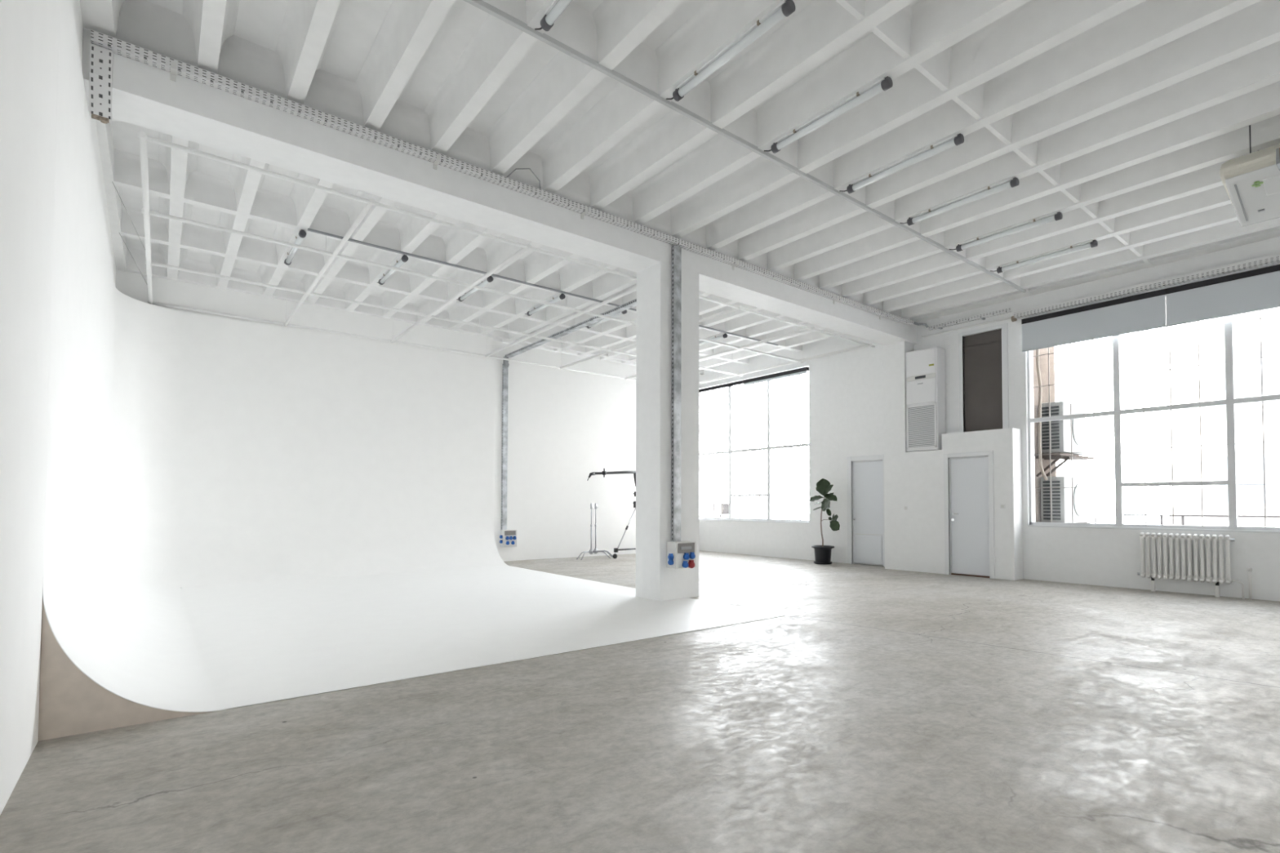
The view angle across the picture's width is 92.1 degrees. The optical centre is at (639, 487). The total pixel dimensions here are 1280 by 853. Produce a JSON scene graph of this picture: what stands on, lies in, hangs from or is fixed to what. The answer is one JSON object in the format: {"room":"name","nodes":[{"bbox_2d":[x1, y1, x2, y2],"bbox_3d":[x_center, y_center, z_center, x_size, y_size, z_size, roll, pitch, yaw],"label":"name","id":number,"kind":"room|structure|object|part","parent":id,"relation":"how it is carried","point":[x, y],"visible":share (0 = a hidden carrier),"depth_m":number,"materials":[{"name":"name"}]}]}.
{"room":"photo studio","nodes":[
{"label":"photo studio","id":0,"kind":"room"},
{"bbox_2d":[0,0,115,814],"bbox_3d":[-3.618,-1.345,3.555,0.400,5.500,16.000,1,-2,-38],"label":"wall","id":1,"kind":"structure","parent":0,"point":[29,28],"depth_m":2.82,"materials":[{"name":"white paint"}]},
{"bbox_2d":[115,270,493,359],"bbox_3d":[-5.931,-3.329,11.831,6.530,0.940,0.275,1,-2,-38],"label":"wall","id":2,"kind":"structure","parent":0,"point":[168,291],"depth_m":11.30,"materials":[{"name":"white paint"}]},
{"bbox_2d":[493,340,635,561],"bbox_3d":[-3.639,-1.067,13.858,13.020,5.500,0.300,1,-2,-38],"label":"wall","id":3,"kind":"structure","parent":0,"point":[565,426],"depth_m":15.07,"materials":[{"name":"white paint"}]},
{"bbox_2d":[499,529,516,546],"bbox_3d":[-2.988,1.144,13.982,0.396,0.390,0.214,1,-2,-38],"label":"box","id":4,"kind":"object","parent":3,"relation":"attached to","point":[508,537],"visible":1,"depth_m":13.93,"materials":[{"name":"white plastic"}]},
{"bbox_2d":[501,298,636,529],"bbox_3d":[-1.234,-1.105,11.738,0.178,3.985,5.998,1,-2,-38],"label":"cable tray","id":5,"kind":"object","parent":3,"relation":"attached to","point":[631,304],"visible":0.91,"depth_m":13.99,"materials":[{"name":"grey metal"}]},
{"bbox_2d":[0,550,1279,852],"bbox_3d":[1.545,1.567,7.499,13.500,0.120,16.600,1,-2,-38],"label":"floor","id":6,"kind":"structure","parent":0,"point":[885,710],"depth_m":3.32,"materials":[{"name":"concrete"}]},
{"bbox_2d":[38,0,784,741],"bbox_3d":[-3.363,-0.727,8.615,6.405,4.501,8.298,1,-2,-38],"label":"cyclorama","id":7,"kind":"object","parent":6,"relation":"on","point":[238,513],"visible":1,"depth_m":9.43,"materials":[{"name":"white paint"}]},
{"bbox_3d":[-2.950,0.958,3.655,0.870,0.866,0.020,1,-2,-38],"label":"panel","id":8,"kind":"part","parent":7,"relation":"part of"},
{"bbox_2d":[576,502,610,559],"bbox_3d":[-1.131,1.026,14.674,0.846,1.326,0.298,1,-2,-31],"label":"stand","id":9,"kind":"object","parent":6,"relation":"on","point":[590,551],"visible":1,"depth_m":14.76,"materials":[{"name":"grey metal"}]},
{"bbox_2d":[593,502,613,557],"bbox_3d":[-0.833,1.034,14.925,0.520,1.326,0.317,1,-2,-29],"label":"stand","id":10,"kind":"object","parent":6,"relation":"on","point":[596,507],"visible":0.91,"depth_m":14.92,"materials":[{"name":"grey metal"}]},
{"bbox_2d":[586,468,635,558],"bbox_3d":[-0.400,0.625,15.058,2.069,2.158,1.238,1,-2,-38],"label":"boom stand","id":11,"kind":"object","parent":6,"relation":"on","point":[603,473],"visible":0.49,"depth_m":14.99,"materials":[{"name":"black metal"}]},
{"bbox_3d":[-0.859,-0.359,14.774,0.080,0.210,0.100,1,-2,-38],"label":"boom knob","id":12,"kind":"part","parent":11,"relation":"part of","materials":[{"name":"black metal"}]},
{"bbox_3d":[-0.528,-0.371,15.033,1.503,0.150,0.072,1,-2,-38],"label":"boom arm","id":13,"kind":"part","parent":11,"relation":"part of","materials":[{"name":"black metal"}]},
{"bbox_2d":[635,262,698,601],"bbox_3d":[0.391,-0.773,8.762,0.720,4.620,0.541,1,-2,-38],"label":"pillar","id":14,"kind":"structure","parent":6,"relation":"on","point":[655,581],"depth_m":8.55,"materials":[{"name":"white paint"}]},
{"bbox_2d":[671,244,681,541],"bbox_3d":[0.497,-1.300,8.474,0.128,4.060,0.061,1,-2,-38],"label":"cable tray","id":15,"kind":"object","parent":14,"relation":"attached to","point":[676,286],"visible":0.97,"depth_m":8.44,"materials":[{"name":"silver metal"}]},
{"bbox_2d":[666,540,696,568],"bbox_3d":[0.558,0.906,8.343,0.426,0.358,0.256,1,-2,-38],"label":"box","id":16,"kind":"object","parent":14,"relation":"attached to","point":[680,554],"visible":1,"depth_m":8.26,"materials":[{"name":"white plastic"}]},
{"bbox_2d":[667,559,673,564],"bbox_3d":[0.410,0.988,8.235,0.050,0.083,0.072,1,-2,-38],"label":"socket","id":17,"kind":"object","parent":16,"relation":"attached to","point":[670,562],"depth_m":8.21,"materials":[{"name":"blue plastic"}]},
{"bbox_2d":[667,553,674,559],"bbox_3d":[0.410,0.918,8.237,0.050,0.083,0.072,1,-2,-38],"label":"socket","id":18,"kind":"object","parent":16,"relation":"attached to","point":[671,556],"depth_m":8.22,"materials":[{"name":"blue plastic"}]},
{"bbox_2d":[681,560,688,568],"bbox_3d":[0.608,1.024,8.256,0.080,0.092,0.050,1,-2,-38],"label":"socket","id":19,"kind":"object","parent":16,"relation":"attached to","point":[684,563],"depth_m":8.24,"materials":[{"name":"blue plastic"}]},
{"bbox_2d":[683,552,689,559],"bbox_3d":[0.624,0.919,8.271,0.080,0.092,0.050,1,-2,-38],"label":"socket","id":20,"kind":"object","parent":16,"relation":"attached to","point":[686,555],"depth_m":8.26,"materials":[{"name":"blue plastic"}]},
{"bbox_2d":[688,560,694,568],"bbox_3d":[0.695,1.030,8.323,0.096,0.110,0.050,1,-2,-38],"label":"socket","id":21,"kind":"object","parent":16,"relation":"attached to","point":[691,562],"depth_m":8.30,"materials":[{"name":"red plastic"}]},
{"bbox_2d":[688,551,695,559],"bbox_3d":[0.707,0.916,8.335,0.080,0.092,0.050,1,-2,-38],"label":"socket","id":22,"kind":"object","parent":16,"relation":"attached to","point":[691,554],"depth_m":8.32,"materials":[{"name":"blue plastic"}]},
{"bbox_2d":[811,545,834,562],"bbox_3d":[4.053,1.473,13.678,0.500,0.373,0.500,1,-2,-38],"label":"pot","id":23,"kind":"object","parent":6,"relation":"on","point":[822,553],"depth_m":13.53,"materials":[{"name":"black plastic"}]},
{"bbox_2d":[808,478,839,564],"bbox_3d":[4.120,0.734,13.615,0.500,1.892,0.844,1,-2,-38],"label":"fiddle leaf fig","id":24,"kind":"object","parent":6,"relation":"on","point":[822,553],"visible":1,"depth_m":13.54,"materials":[{"name":"green plant"}]},
{"bbox_3d":[4.056,0.756,13.704,0.098,1.123,0.038,-1,-2,27],"label":"stem","id":25,"kind":"part","parent":24,"relation":"part of","materials":[{"name":"brown plant"}]},
{"bbox_2d":[1137,532,1244,599],"bbox_3d":[8.083,1.124,9.107,0.150,0.892,1.187,1,-2,-38],"label":"radiator","id":26,"kind":"object","parent":6,"relation":"on","point":[1148,536],"visible":1,"depth_m":9.10,"materials":[{"name":"white metal"}]},
{"bbox_2d":[1247,568,1252,599],"bbox_3d":[8.535,1.341,8.633,0.044,0.435,0.044,1,-2,-38],"label":"pipe","id":27,"kind":"object","parent":6,"relation":"on","point":[1250,570],"visible":1,"depth_m":8.62,"materials":[{"name":"white metal"}]},
{"bbox_2d":[80,0,1279,374],"bbox_3d":[1.560,-3.766,7.643,13.500,0.550,16.600,1,-2,-38],"label":"ceiling","id":28,"kind":"structure","parent":0,"point":[1122,119],"depth_m":6.46,"materials":[{"name":"white paint"}]},
{"bbox_2d":[284,229,306,265],"bbox_3d":[-4.964,-3.418,8.858,0.086,0.092,1.393,1,-2,-38],"label":"lamp","id":29,"kind":"object","parent":28,"relation":"attached to","point":[301,234],"visible":0.98,"depth_m":8.76,"materials":[{"name":"white paint"}]},
{"bbox_2d":[377,254,408,284],"bbox_3d":[-3.899,-3.393,9.687,0.086,0.092,1.393,1,-2,-38],"label":"lamp","id":30,"kind":"object","parent":28,"relation":"attached to","point":[404,258],"visible":0.94,"depth_m":9.61,"materials":[{"name":"white paint"}]},
{"bbox_2d":[457,275,493,302],"bbox_3d":[-2.833,-3.367,10.515,0.086,0.092,1.393,1,-2,-38],"label":"lamp","id":31,"kind":"object","parent":28,"relation":"attached to","point":[489,279],"visible":0.81,"depth_m":10.44,"materials":[{"name":"white paint"}]},
{"bbox_2d":[112,131,875,384],"bbox_3d":[-1.697,-3.174,11.234,12.013,0.497,5.830,1,-2,-38],"label":"grid","id":32,"kind":"object","parent":28,"relation":"hanging from","point":[144,138],"visible":0.81,"depth_m":9.17,"materials":[{"name":"white metal"}]},
{"bbox_2d":[82,27,917,345],"bbox_3d":[0.479,-3.435,8.876,12.720,0.750,0.513,1,-2,-38],"label":"ceiling beam","id":33,"kind":"structure","parent":28,"relation":"attached to","point":[144,95],"depth_m":6.48,"materials":[{"name":"white paint"}]},
{"bbox_2d":[88,43,113,124],"bbox_3d":[-4.268,-3.181,4.889,0.138,0.540,0.161,1,-2,-38],"label":"cable tray","id":34,"kind":"object","parent":33,"relation":"attached to","point":[100,59],"visible":1,"depth_m":4.85,"materials":[{"name":"white metal"}]},
{"bbox_2d":[90,29,914,324],"bbox_3d":[0.564,-3.360,8.529,12.210,0.141,0.135,1,-2,-38],"label":"cable tray","id":35,"kind":"object","parent":33,"relation":"attached to","point":[119,47],"visible":1,"depth_m":6.31,"materials":[{"name":"grey metal"}]},
{"bbox_2d":[506,168,541,189],"bbox_3d":[-1.274,-3.528,7.020,0.441,0.106,0.218,1,-2,-38],"label":"cable","id":36,"kind":"object","parent":35,"relation":"on","point":[516,168],"visible":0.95,"depth_m":6.93,"materials":[{"name":"grey plastic"}]},
{"bbox_2d":[307,228,778,346],"bbox_3d":[-0.644,-3.385,11.282,9.700,0.028,0.035,1,-2,-38],"label":"cable trunking","id":37,"kind":"object","parent":28,"relation":"attached to","point":[308,229],"visible":0.89,"depth_m":9.78,"materials":[{"name":"grey metal"}]},
{"bbox_2d":[524,293,565,315],"bbox_3d":[-1.767,-3.342,11.343,0.086,0.092,1.393,1,-2,-38],"label":"lamp","id":38,"kind":"object","parent":28,"relation":"attached to","point":[561,296],"visible":0.96,"depth_m":11.26,"materials":[{"name":"white paint"}]},
{"bbox_2d":[534,0,572,31],"bbox_3d":[-0.363,-3.542,4.242,0.086,0.092,1.393,1,-2,-38],"label":"lamp","id":39,"kind":"object","parent":28,"relation":"attached to","point":[554,11],"visible":1,"depth_m":4.58,"materials":[{"name":"white paint"}]},
{"bbox_2d":[585,318,609,328],"bbox_3d":[-0.818,-3.271,12.320,0.086,0.065,0.843,1,-2,-38],"label":"lamp","id":40,"kind":"object","parent":28,"relation":"attached to","point":[606,319],"depth_m":12.33,"materials":[{"name":"white metal"}]},
{"bbox_2d":[610,310,626,317],"bbox_3d":[-0.372,-3.286,11.746,0.086,0.063,0.502,1,-2,-38],"label":"lamp","id":41,"kind":"object","parent":28,"relation":"attached to","point":[624,312],"depth_m":11.72,"materials":[{"name":"white paint"}]},
{"bbox_2d":[698,333,727,345],"bbox_3d":[1.430,-3.266,13.828,0.086,0.092,1.393,1,-2,-38],"label":"lamp","id":42,"kind":"object","parent":28,"relation":"attached to","point":[722,335],"visible":0.48,"depth_m":13.51,"materials":[{"name":"white metal"}]},
{"bbox_2d":[666,0,795,101],"bbox_3d":[0.686,-3.517,5.057,0.086,0.092,1.393,1,-2,-38],"label":"lamp","id":43,"kind":"object","parent":28,"relation":"attached to","point":[784,9],"visible":1,"depth_m":4.92,"materials":[{"name":"white paint"}]},
{"bbox_2d":[462,0,1026,293],"bbox_3d":[1.823,-3.502,6.897,12.190,0.044,0.040,1,-2,-38],"label":"cable trunking","id":44,"kind":"object","parent":28,"relation":"attached to","point":[480,4],"visible":1,"depth_m":5.86,"materials":[{"name":"grey metal"}]},
{"bbox_2d":[764,75,893,153],"bbox_3d":[1.734,-3.492,5.872,0.086,0.092,1.393,1,-2,-38],"label":"lamp","id":45,"kind":"object","parent":28,"relation":"attached to","point":[883,84],"visible":1,"depth_m":5.75,"materials":[{"name":"white paint"}]},
{"bbox_2d":[839,133,964,193],"bbox_3d":[2.782,-3.467,6.687,0.086,0.092,1.393,1,-2,-38],"label":"lamp","id":46,"kind":"object","parent":28,"relation":"attached to","point":[956,140],"visible":1,"depth_m":6.57,"materials":[{"name":"white paint"}]},
{"bbox_2d":[899,177,1018,226],"bbox_3d":[3.831,-3.442,7.502,0.086,0.092,1.393,1,-2,-38],"label":"lamp","id":47,"kind":"object","parent":28,"relation":"attached to","point":[1012,182],"visible":1,"depth_m":7.39,"materials":[{"name":"white paint"}]},
{"bbox_2d":[949,211,1062,252],"bbox_3d":[4.879,-3.417,8.316,0.086,0.092,1.393,1,-2,-38],"label":"lamp","id":48,"kind":"object","parent":28,"relation":"attached to","point":[1055,216],"visible":1,"depth_m":8.21,"materials":[{"name":"white paint"}]},
{"bbox_2d":[990,240,1097,273],"bbox_3d":[5.927,-3.392,9.131,0.086,0.092,1.393,1,-2,-38],"label":"lamp","id":49,"kind":"object","parent":28,"relation":"attached to","point":[1093,243],"visible":1,"depth_m":9.03,"materials":[{"name":"white paint"}]},
{"bbox_2d":[1219,124,1279,226],"bbox_3d":[6.764,-3.355,5.794,1.058,1.000,1.810,1,-2,-38],"label":"air conditioner","id":50,"kind":"object","parent":28,"relation":"hanging from","point":[1251,181],"visible":0.94,"depth_m":6.19,"materials":[{"name":"grey plastic"}]},
{"bbox_3d":[6.232,-3.598,6.305,0.011,0.490,0.011,-1,-2,30],"label":"hanger rod","id":51,"kind":"part","parent":50,"relation":"part of","materials":[{"name":"grey metal"}]},
{"bbox_3d":[6.747,-2.990,5.788,0.878,0.270,1.735,1,-2,-38],"label":"outlet panel","id":52,"kind":"part","parent":50,"relation":"part of","materials":[{"name":"white plastic"}]},
{"bbox_2d":[883,341,1023,580],"bbox_3d":[5.916,-0.663,11.860,0.370,4.600,2.430,1,-2,-38],"label":"wall","id":53,"kind":"structure","parent":0,"point":[914,537],"depth_m":11.98,"materials":[{"name":"white paint"}]},
{"bbox_2d":[906,346,946,452],"bbox_3d":[5.647,-1.725,12.212,0.364,2.000,0.635,1,-2,-38],"label":"air conditioner","id":54,"kind":"object","parent":53,"relation":"on","point":[926,419],"visible":0.95,"depth_m":12.04,"materials":[{"name":"white plastic"}]},
{"bbox_3d":[5.519,-2.457,12.134,0.030,0.480,0.580,1,-2,-38],"label":"panel","id":55,"kind":"part","parent":54,"relation":"part of","materials":[{"name":"white plastic"}]},
{"bbox_3d":[5.517,-1.895,12.118,0.030,0.455,0.580,1,-2,-38],"label":"panel","id":56,"kind":"part","parent":54,"relation":"part of","materials":[{"name":"white plastic"}]},
{"bbox_2d":[907,404,934,447],"bbox_3d":[5.517,-1.210,12.095,0.032,0.803,0.534,1,-2,-38],"label":"grille","id":57,"kind":"object","parent":54,"relation":"attached to","point":[921,417],"depth_m":12.09,"materials":[{"name":"white plastic"}]},
{"bbox_3d":[5.513,-1.208,12.092,0.024,0.860,0.590,1,-2,-38],"label":"grille frame","id":58,"kind":"part","parent":54,"relation":"part of","materials":[{"name":"white plastic"}]},
{"bbox_2d":[943,450,995,578],"bbox_3d":[6.079,0.485,11.381,0.118,2.280,0.880,1,-2,-38],"label":"door","id":59,"kind":"structure","parent":53,"relation":"in","point":[971,497],"depth_m":11.38,"materials":[{"name":"white paint"}]},
{"bbox_2d":[1000,503,1004,508],"bbox_3d":[6.399,0.328,10.893,0.018,0.084,0.084,1,-2,-38],"label":"light switch","id":60,"kind":"object","parent":53,"relation":"attached to","point":[1002,505],"visible":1,"depth_m":10.89,"materials":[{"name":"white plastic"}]},
{"bbox_2d":[698,236,1279,601],"bbox_3d":[6.725,-1.103,11.404,0.330,5.500,16.300,1,-2,-38],"label":"wall","id":61,"kind":"structure","parent":0,"point":[846,406],"depth_m":11.76,"materials":[{"name":"white paint"}]},
{"bbox_2d":[698,366,809,523],"bbox_3d":[2.842,-0.985,16.212,0.135,3.740,3.900,1,-2,-38],"label":"window","id":62,"kind":"structure","parent":61,"relation":"in","point":[769,447],"depth_m":16.25,"materials":[{"name":"white metal"}]},
{"bbox_2d":[698,380,742,392],"bbox_3d":[2.159,-2.766,16.998,0.090,0.100,1.870,1,-2,-38],"label":"roller blind","id":63,"kind":"object","parent":62,"relation":"attached to","point":[737,383],"visible":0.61,"depth_m":16.85,"materials":[{"name":"black"}]},
{"bbox_3d":[2.866,0.196,16.195,0.074,0.060,1.350,1,-2,-38],"label":"sash rail","id":64,"kind":"part","parent":62,"relation":"part of","materials":[{"name":"white metal"}]},
{"bbox_3d":[2.821,0.868,16.150,0.095,0.032,3.900,1,-2,-38],"label":"sill","id":65,"kind":"part","parent":62,"relation":"part of","materials":[{"name":"white metal"}]},
{"bbox_2d":[742,366,808,386],"bbox_3d":[3.365,-2.775,15.447,0.090,0.159,2.020,1,-2,-38],"label":"roller blind","id":66,"kind":"object","parent":62,"relation":"attached to","point":[804,370],"visible":1,"depth_m":15.34,"materials":[{"name":"black fabric"}]},
{"bbox_2d":[846,454,884,566],"bbox_3d":[4.960,0.487,13.413,0.110,2.380,0.980,1,-2,-38],"label":"door","id":67,"kind":"structure","parent":61,"relation":"in","point":[867,482],"depth_m":13.45,"materials":[{"name":"white paint"}]},
{"bbox_3d":[4.958,1.316,13.391,0.011,0.520,0.620,1,-2,-38],"label":"kick panel","id":68,"kind":"part","parent":67,"relation":"part of","materials":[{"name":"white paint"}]},
{"bbox_2d":[920,316,1011,337],"bbox_3d":[6.216,-3.064,11.817,0.035,0.035,1.700,1,-2,-38],"label":"conduit pipe","id":69,"kind":"object","parent":61,"relation":"attached to","point":[1009,317],"visible":1,"depth_m":11.76,"materials":[{"name":"white metal"}]},
{"bbox_2d":[928,307,1012,330],"bbox_3d":[6.246,-3.184,11.742,0.090,0.086,1.500,1,-2,-38],"label":"cable tray","id":70,"kind":"object","parent":61,"relation":"attached to","point":[983,317],"visible":1,"depth_m":11.67,"materials":[{"name":"metal"}]},
{"bbox_2d":[914,322,928,328],"bbox_3d":[5.596,-3.252,12.335,0.357,0.103,0.077,0,-2,-12],"label":"conduit","id":71,"kind":"object","parent":70,"relation":"attached to","point":[915,323],"visible":1,"depth_m":12.33,"materials":[{"name":"metal"}]},
{"bbox_2d":[958,323,1008,432],"bbox_3d":[6.446,-1.930,11.568,0.100,2.120,0.870,1,-2,-38],"label":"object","id":72,"kind":"structure","parent":61,"relation":"in","point":[986,396],"depth_m":11.57,"materials":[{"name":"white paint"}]},
{"bbox_2d":[1011,253,1279,321],"bbox_3d":[8.915,-3.135,8.279,0.103,0.146,7.200,1,-2,-38],"label":"cable tray","id":73,"kind":"object","parent":61,"relation":"attached to","point":[1273,259],"visible":1,"depth_m":9.50,"materials":[{"name":"white metal"}]},
{"bbox_2d":[1026,310,1279,533],"bbox_3d":[8.116,-1.187,9.434,0.135,3.670,3.940,1,-2,-38],"label":"window","id":74,"kind":"structure","parent":61,"relation":"in","point":[1230,402],"depth_m":9.52,"materials":[{"name":"white metal"}]},
{"bbox_2d":[1021,288,1166,351],"bbox_3d":[7.431,-2.727,10.214,0.090,0.594,1.988,1,-2,-38],"label":"roller blind","id":75,"kind":"object","parent":74,"relation":"attached to","point":[1143,312],"visible":1,"depth_m":10.10,"materials":[{"name":"grey fabric"}]},
{"bbox_3d":[8.095,0.631,9.373,0.095,0.032,3.940,1,-2,-38],"label":"sill","id":76,"kind":"part","parent":74,"relation":"part of","materials":[{"name":"white metal"}]},
{"bbox_3d":[8.132,-0.062,9.428,0.074,0.060,1.335,1,-2,-38],"label":"sash rail","id":77,"kind":"part","parent":74,"relation":"part of","materials":[{"name":"white metal"}]},
{"bbox_2d":[1164,264,1279,326],"bbox_3d":[8.650,-2.766,8.647,0.090,0.594,1.980,1,-2,-38],"label":"roller blind","id":78,"kind":"object","parent":61,"relation":"attached to","point":[1255,290],"visible":1,"depth_m":8.89,"materials":[{"name":"grey fabric"}]},
{"label":"outside","id":79,"kind":"structure","parent":0,"visible":0},
{"bbox_2d":[699,514,1169,524],"bbox_3d":[37.423,2.614,35.380,77.400,0.200,110.000,1,-2,-38],"label":"ground","id":80,"kind":"structure","parent":79,"point":[793,517],"depth_m":65.96,"materials":[{"name":"grey"}]},
{"bbox_2d":[711,503,728,517],"bbox_3d":[2.934,1.319,22.587,0.400,1.500,0.500,1,-2,-38],"label":"vent box","id":81,"kind":"object","parent":80,"relation":"on","point":[717,507],"visible":0.61,"depth_m":22.44,"materials":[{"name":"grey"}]},
{"bbox_2d":[1032,346,1056,522],"bbox_3d":[7.496,-1.782,11.932,1.490,7.150,0.440,1,-2,-38],"label":"wall","id":82,"kind":"structure","parent":80,"relation":"on","point":[1043,360],"depth_m":11.80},
{"bbox_2d":[1034,452,1093,476],"bbox_3d":[8.152,-0.404,11.852,1.800,0.425,0.443,1,-2,-38],"label":"wall bracket","id":83,"kind":"object","parent":82,"relation":"attached to","point":[1056,457],"visible":0.84,"depth_m":11.52,"materials":[{"name":"grey metal"}]},
{"bbox_2d":[1041,400,1085,455],"bbox_3d":[8.097,-1.114,11.789,1.192,0.930,0.417,1,-2,-38],"label":"outdoor unit","id":84,"kind":"object","parent":83,"relation":"on","point":[1060,430],"visible":0.78,"depth_m":11.48,"materials":[{"name":"grey metal"}]},
{"bbox_2d":[1034,452,1093,460],"bbox_3d":[8.160,-0.597,11.848,1.800,0.040,0.420,1,-2,-38],"label":"shelf","id":85,"kind":"object","parent":83,"relation":"attached to","point":[1053,456],"depth_m":11.52,"materials":[{"name":"grey metal"}]},
{"bbox_3d":[8.069,0.908,11.756,1.400,0.494,0.444,1,-2,-38],"label":"wall bracket","id":86,"kind":"object","parent":82,"relation":"attached to","visible":0},
{"bbox_2d":[1040,475,1087,523],"bbox_3d":[8.093,0.231,11.752,1.192,0.860,0.417,1,-2,-38],"label":"outdoor unit","id":87,"kind":"object","parent":86,"relation":"on","point":[1061,498],"visible":0.88,"depth_m":11.45,"materials":[{"name":"grey metal"}]},
{"bbox_2d":[1035,349,1048,480],"bbox_3d":[7.429,-1.453,11.417,0.295,2.639,0.073,1,-2,-33],"label":"pipe","id":88,"kind":"object","parent":87,"relation":"attached to","point":[1040,388],"visible":0.8,"depth_m":11.36,"materials":[{"name":"beige"}]},
{"bbox_2d":[1123,514,1279,524],"bbox_3d":[14.860,1.089,8.554,0.050,1.270,13.300,1,-2,-38],"label":"terrace railing","id":89,"kind":"object","parent":80,"relation":"on","point":[1162,516],"visible":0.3,"depth_m":12.96,"materials":[{"name":"grey metal"}]},
{"bbox_3d":[11.208,1.226,13.249,0.040,1.230,0.040,1,-2,-38],"label":"post","id":90,"kind":"part","parent":89,"relation":"part of","materials":[{"name":"grey metal"}]},
{"bbox_3d":[11.423,1.219,12.973,0.040,1.230,0.040,1,-2,-38],"label":"post","id":91,"kind":"part","parent":89,"relation":"part of","materials":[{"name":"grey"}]},
{"bbox_3d":[14.862,0.474,8.571,0.050,0.040,13.300,1,-2,-38],"label":"rail","id":92,"kind":"part","parent":89,"relation":"part of","materials":[{"name":"grey metal"}]},
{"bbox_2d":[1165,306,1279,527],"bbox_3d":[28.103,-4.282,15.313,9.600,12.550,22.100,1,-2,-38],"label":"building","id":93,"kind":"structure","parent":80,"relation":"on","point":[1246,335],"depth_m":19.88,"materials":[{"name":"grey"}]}
]}

